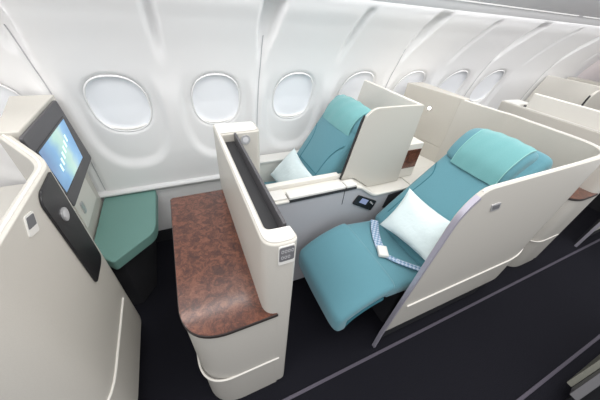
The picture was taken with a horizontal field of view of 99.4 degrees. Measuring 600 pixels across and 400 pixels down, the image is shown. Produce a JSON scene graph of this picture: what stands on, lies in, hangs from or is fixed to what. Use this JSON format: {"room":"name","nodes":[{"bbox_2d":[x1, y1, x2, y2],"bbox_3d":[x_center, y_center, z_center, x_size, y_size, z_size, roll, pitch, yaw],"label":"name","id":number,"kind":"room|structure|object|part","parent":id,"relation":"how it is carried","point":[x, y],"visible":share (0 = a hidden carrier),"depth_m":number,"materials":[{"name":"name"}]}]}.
{"room":"aircraft cabin","nodes":[
{"label":"aircraft cabin","id":0,"kind":"room"},
{"bbox_2d":[0,0,599,192],"bbox_3d":[0.519,-0.777,1.876,6.400,1.282,0.504,-12,41,-21],"label":"wall","id":1,"kind":"structure","parent":0,"point":[162,46],"depth_m":1.52,"materials":[{"name":"white plastic"}]},
{"bbox_2d":[0,84,20,117],"bbox_3d":[-1.514,-0.434,1.258,0.306,0.354,0.130,-12,41,-21],"label":"window","id":2,"kind":"structure","parent":1,"relation":"in","point":[5,92],"depth_m":1.24,"materials":[{"name":"white plastic"}]},
{"bbox_3d":[-1.513,-0.432,1.256,0.306,0.354,0.125,-12,41,-21],"label":"frame","id":3,"kind":"part","parent":2,"relation":"part of","materials":[{"name":"white plastic"}]},
{"bbox_2d":[3,24,105,189],"bbox_3d":[-1.260,-0.385,1.381,0.005,0.961,0.210,-12,41,-21],"label":"trim","id":4,"kind":"structure","parent":1,"relation":"attached to","point":[3,24],"depth_m":1.16,"materials":[{"name":"grey plastic"}]},
{"bbox_2d":[83,75,151,131],"bbox_3d":[-1.025,-0.537,1.451,0.306,0.354,0.130,-12,41,-21],"label":"window","id":5,"kind":"structure","parent":1,"relation":"in","point":[119,103],"depth_m":1.46,"materials":[{"name":"white plastic"}]},
{"bbox_3d":[-1.059,-0.452,1.581,0.205,0.036,0.018,-12,41,-21],"label":"shade handle","id":6,"kind":"part","parent":5,"relation":"part of","materials":[{"name":"white plastic"}]},
{"bbox_2d":[98,174,220,230],"bbox_3d":[0.906,-0.360,2.783,7.600,0.455,0.071,-12,41,-21],"label":"trim","id":7,"kind":"structure","parent":1,"relation":"attached to","point":[166,191],"depth_m":1.97,"materials":[{"name":"white plastic"}]},
{"bbox_2d":[155,228,172,242],"bbox_3d":[0.877,-0.145,2.972,7.600,0.120,0.055,-12,41,-21],"label":"baseboard","id":8,"kind":"structure","parent":1,"relation":"attached to","point":[166,234],"depth_m":2.15,"materials":[{"name":"grey"}]},
{"bbox_2d":[191,73,239,124],"bbox_3d":[-0.536,-0.640,1.644,0.306,0.354,0.130,-12,41,-21],"label":"window","id":9,"kind":"structure","parent":1,"relation":"in","point":[215,97],"depth_m":1.65,"materials":[{"name":"white plastic"}]},
{"bbox_3d":[-0.570,-0.555,1.775,0.205,0.036,0.018,-12,41,-21],"label":"shade handle","id":10,"kind":"part","parent":9,"relation":"part of","materials":[{"name":"white plastic"}]},
{"bbox_2d":[257,35,263,118],"bbox_3d":[-0.281,-0.592,1.768,0.005,0.961,0.210,-12,41,-21],"label":"trim","id":11,"kind":"structure","parent":1,"relation":"attached to","point":[263,35],"depth_m":1.60,"materials":[{"name":"grey plastic"}]},
{"bbox_2d":[272,72,312,118],"bbox_3d":[-0.047,-0.743,1.838,0.306,0.354,0.130,-12,41,-21],"label":"window","id":12,"kind":"structure","parent":1,"relation":"in","point":[292,94],"depth_m":1.85,"materials":[{"name":"white plastic"}]},
{"bbox_3d":[-0.081,-0.659,1.968,0.205,0.036,0.018,-12,41,-21],"label":"shade handle","id":13,"kind":"part","parent":12,"relation":"part of","materials":[{"name":"white plastic"}]},
{"bbox_2d":[338,72,373,99],"bbox_3d":[0.442,-0.846,2.031,0.306,0.354,0.130,-12,41,-21],"label":"window","id":14,"kind":"structure","parent":1,"relation":"in","point":[352,86],"depth_m":1.97,"materials":[{"name":"white plastic"}]},
{"bbox_2d":[392,71,424,95],"bbox_3d":[0.931,-0.949,2.224,0.306,0.354,0.130,-12,41,-21],"label":"window","id":15,"kind":"structure","parent":1,"relation":"in","point":[416,76],"depth_m":2.16,"materials":[{"name":"white plastic"}]},
{"bbox_2d":[438,70,467,92],"bbox_3d":[1.421,-1.052,2.418,0.306,0.354,0.130,-12,41,-21],"label":"window","id":16,"kind":"structure","parent":1,"relation":"in","point":[454,81],"depth_m":2.38,"materials":[{"name":"white plastic"}]},
{"bbox_2d":[371,0,599,25],"bbox_3d":[1.298,-1.218,1.333,7.600,0.419,0.300,-12,41,-21],"label":"bin","id":17,"kind":"object","parent":1,"relation":"attached to","point":[587,12],"visible":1,"depth_m":1.52,"materials":[{"name":"white plastic"}]},
{"bbox_2d":[469,70,504,102],"bbox_3d":[1.910,-1.155,2.611,0.306,0.354,0.130,-12,41,-21],"label":"window","id":18,"kind":"structure","parent":1,"relation":"in","point":[486,85],"depth_m":2.63,"materials":[{"name":"white plastic"}]},
{"bbox_2d":[125,206,599,399],"bbox_3d":[1.493,0.822,1.929,7.600,0.030,3.150,-12,41,-21],"label":"floor","id":19,"kind":"structure","parent":0,"point":[501,346],"depth_m":1.65,"materials":[{"name":"grey carpet"}]},
{"bbox_2d":[0,95,140,399],"bbox_3d":[-1.461,0.411,1.048,1.225,1.246,1.380,-12,41,-21],"label":"shell","id":20,"kind":"object","parent":19,"relation":"on","point":[69,329],"visible":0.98,"depth_m":0.84,"materials":[{"name":"white plastic"}]},
{"bbox_2d":[0,184,23,220],"bbox_3d":[-1.474,0.077,1.322,0.507,0.033,0.577,-12,41,-21],"label":"shelf","id":21,"kind":"object","parent":20,"relation":"attached to","point":[8,194],"depth_m":1.41,"materials":[{"name":"white plastic"}]},
{"bbox_2d":[19,100,90,205],"bbox_3d":[-1.144,-0.235,1.234,0.013,0.383,0.546,-12,41,-21],"label":"monitor","id":22,"kind":"object","parent":20,"relation":"on","point":[47,131],"depth_m":1.17,"materials":[{"name":"grey plastic"}]},
{"bbox_3d":[-1.254,-0.009,1.480,0.006,0.210,0.299,-12,41,-21],"label":"cabinet door","id":23,"kind":"part","parent":20,"relation":"part of","materials":[{"name":"white plastic"}]},
{"bbox_2d":[94,190,157,304],"bbox_3d":[-1.104,0.346,1.758,0.320,0.532,0.630,-12,41,-21],"label":"ottoman","id":24,"kind":"object","parent":19,"relation":"on","point":[127,228],"visible":0.85,"depth_m":1.61,"materials":[{"name":"teal leather"}]},
{"bbox_2d":[94,190,157,268],"bbox_3d":[-1.087,0.164,1.617,0.320,0.070,0.630,-12,41,-21],"label":"cushion","id":25,"kind":"object","parent":24,"relation":"on","point":[128,223],"depth_m":1.57,"materials":[{"name":"teal leather"}]},
{"bbox_2d":[170,122,296,399],"bbox_3d":[-0.360,0.323,1.376,0.520,1.152,0.934,-12,41,-21],"label":"console","id":26,"kind":"object","parent":19,"relation":"on","point":[235,249],"depth_m":1.05,"materials":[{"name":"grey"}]},
{"bbox_2d":[234,133,286,227],"bbox_3d":[-0.208,0.059,1.194,0.012,0.492,0.708,-12,41,-21],"label":"monitor","id":27,"kind":"object","parent":26,"relation":"on","point":[278,221],"depth_m":0.98,"materials":[{"name":"grey plastic"}]},
{"bbox_2d":[260,150,298,181],"bbox_3d":[-0.012,-0.114,2.337,0.968,0.715,0.120,-12,41,-21],"label":"ledge","id":28,"kind":"object","parent":19,"relation":"on","point":[268,162],"visible":0.02,"depth_m":2.02,"materials":[{"name":"white plastic"}]},
{"bbox_3d":[0.017,-0.385,2.120,0.968,0.020,0.110,-12,41,-21],"label":"lid","id":29,"kind":"part","parent":28,"relation":"part of","materials":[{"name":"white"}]},
{"bbox_2d":[264,94,370,184],"bbox_3d":[-0.041,-0.106,1.911,0.938,1.220,0.445,-12,41,-21],"label":"window seat","id":30,"kind":"object","parent":19,"relation":"on","point":[326,149],"visible":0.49,"depth_m":1.70,"materials":[{"name":"teal fabric"}]},
{"bbox_2d":[270,148,311,181],"bbox_3d":[-0.064,-0.186,1.831,0.193,0.210,0.395,-12,41,-21],"label":"pillow","id":31,"kind":"object","parent":30,"relation":"on","point":[291,167],"visible":0.62,"depth_m":1.81,"materials":[{"name":"white fabric"}]},
{"bbox_3d":[0.174,-0.343,1.836,0.509,0.699,0.445,-12,41,-21],"label":"backrest","id":32,"kind":"part","parent":30,"relation":"part of","materials":[{"name":"teal fabric"}]},
{"bbox_2d":[266,172,409,280],"bbox_3d":[0.214,0.189,1.842,1.157,0.838,0.174,-12,41,-21],"label":"console","id":33,"kind":"object","parent":19,"relation":"on","point":[312,206],"visible":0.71,"depth_m":1.61,"materials":[{"name":"grey plastic"}]},
{"bbox_3d":[0.022,-0.113,1.547,0.480,0.032,0.040,-12,41,-21],"label":"rail","id":34,"kind":"part","parent":33,"relation":"part of","materials":[{"name":"white plastic"}]},
{"bbox_3d":[0.239,-0.070,1.640,1.157,0.115,0.173,-12,41,-21],"label":"lid","id":35,"kind":"part","parent":33,"relation":"part of","materials":[{"name":"white plastic"}]},
{"bbox_2d":[299,128,552,330],"bbox_3d":[0.664,0.230,1.577,1.265,1.206,0.529,-12,41,-21],"label":"seat","id":36,"kind":"object","parent":19,"relation":"on","point":[350,270],"visible":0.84,"depth_m":1.43,"materials":[{"name":"teal fabric"}]},
{"bbox_2d":[348,220,420,296],"bbox_3d":[0.550,0.308,1.572,0.478,0.146,0.503,-12,41,-21],"label":"seat cushion","id":37,"kind":"object","parent":36,"relation":"on","point":[395,272],"depth_m":1.45,"materials":[{"name":"teal fabric"}]},
{"bbox_3d":[0.755,0.493,1.860,0.570,0.460,0.430,-12,41,-21],"label":"seat","id":38,"kind":"part","parent":36,"relation":"part of","materials":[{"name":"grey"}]},
{"bbox_2d":[380,188,449,259],"bbox_3d":[0.667,0.137,1.433,0.210,0.194,0.376,-18,43,-27],"label":"pillow","id":39,"kind":"object","parent":36,"relation":"on","point":[413,221],"visible":0.92,"depth_m":1.40,"materials":[{"name":"white fabric"}]},
{"bbox_3d":[0.927,-0.022,1.542,0.702,0.676,0.478,-12,41,-21],"label":"backrest","id":40,"kind":"part","parent":36,"relation":"part of","materials":[{"name":"teal fabric"}]},
{"bbox_2d":[282,239,599,399],"bbox_3d":[1.139,0.824,1.854,6.900,0.005,0.018,-12,41,-21],"label":"floor track","id":41,"kind":"object","parent":19,"relation":"on","point":[347,368],"visible":1,"depth_m":1.72,"materials":[{"name":"grey metal"}]},
{"bbox_2d":[372,82,599,347],"bbox_3d":[0.802,-0.066,1.942,1.225,1.246,1.380,-12,41,-21],"label":"shell","id":42,"kind":"object","parent":19,"relation":"on","point":[494,226],"visible":0.66,"depth_m":1.45,"materials":[{"name":"white plastic"}]},
{"bbox_2d":[339,80,424,186],"bbox_3d":[0.363,-0.507,1.833,0.500,0.545,0.682,-12,41,-21],"label":"privacy screen","id":43,"kind":"object","parent":42,"relation":"attached to","point":[383,138],"visible":0.88,"depth_m":1.59,"materials":[{"name":"white plastic"}]},
{"bbox_3d":[0.304,-0.298,1.510,0.080,0.406,0.013,-12,41,-21],"label":"edge trim","id":44,"kind":"part","parent":43,"relation":"part of","materials":[{"name":"black plastic"}]},
{"bbox_2d":[413,155,434,169],"bbox_3d":[0.789,-0.400,2.217,0.507,0.033,0.577,-12,41,-21],"label":"shelf","id":45,"kind":"object","parent":42,"relation":"attached to","point":[423,161],"depth_m":2.10,"materials":[{"name":"white plastic"}]},
{"bbox_2d":[497,93,599,266],"bbox_3d":[1.908,-0.198,2.236,0.520,1.262,0.934,-12,41,-21],"label":"shell","id":46,"kind":"object","parent":19,"relation":"on","point":[583,122],"depth_m":1.94,"materials":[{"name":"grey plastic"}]},
{"bbox_2d":[516,334,599,399],"bbox_3d":[1.346,1.127,1.492,6.900,0.005,0.018,-12,41,-21],"label":"floor track","id":47,"kind":"object","parent":19,"relation":"on","point":[526,394],"visible":1,"depth_m":1.60,"materials":[{"name":"grey metal"}]},
{"bbox_2d":[565,354,599,399],"bbox_3d":[1.876,0.951,1.445,1.098,0.420,0.210,-12,41,-21],"label":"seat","id":48,"kind":"object","parent":19,"relation":"on","point":[589,388],"visible":1,"depth_m":1.33,"materials":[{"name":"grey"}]},
{"bbox_3d":[1.899,0.834,1.492,0.978,0.170,0.025,-12,41,-21],"label":"panel","id":49,"kind":"part","parent":48,"relation":"part of","materials":[{"name":"grey plastic"}]},
{"bbox_3d":[1.859,0.839,1.430,1.098,0.229,0.034,-12,41,-21],"label":"rail","id":50,"kind":"part","parent":48,"relation":"part of","materials":[{"name":"grey"}]},
{"bbox_2d":[567,77,599,246],"bbox_3d":[3.066,-0.543,2.837,1.225,1.246,1.380,-12,41,-21],"label":"shell","id":51,"kind":"object","parent":19,"relation":"on","point":[594,204],"visible":0.12,"depth_m":2.84,"materials":[{"name":"white plastic"}]},
{"bbox_2d":[525,75,599,110],"bbox_3d":[2.626,-0.985,2.728,0.500,0.545,0.682,-12,41,-21],"label":"privacy screen","id":52,"kind":"object","parent":51,"relation":"attached to","point":[580,93],"visible":0.47,"depth_m":2.68,"materials":[{"name":"white plastic"}]},
{"bbox_3d":[2.762,-0.791,2.496,0.494,0.545,0.020,-12,41,-21],"label":"panel","id":53,"kind":"part","parent":52,"relation":"part of","materials":[{"name":"beige plastic"}]},
{"bbox_2d":[577,59,599,81],"bbox_3d":[3.606,-1.219,3.034,0.040,2.150,1.000,-12,41,-21],"label":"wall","id":54,"kind":"structure","parent":0,"point":[592,72],"depth_m":3.05,"materials":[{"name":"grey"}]}
]}

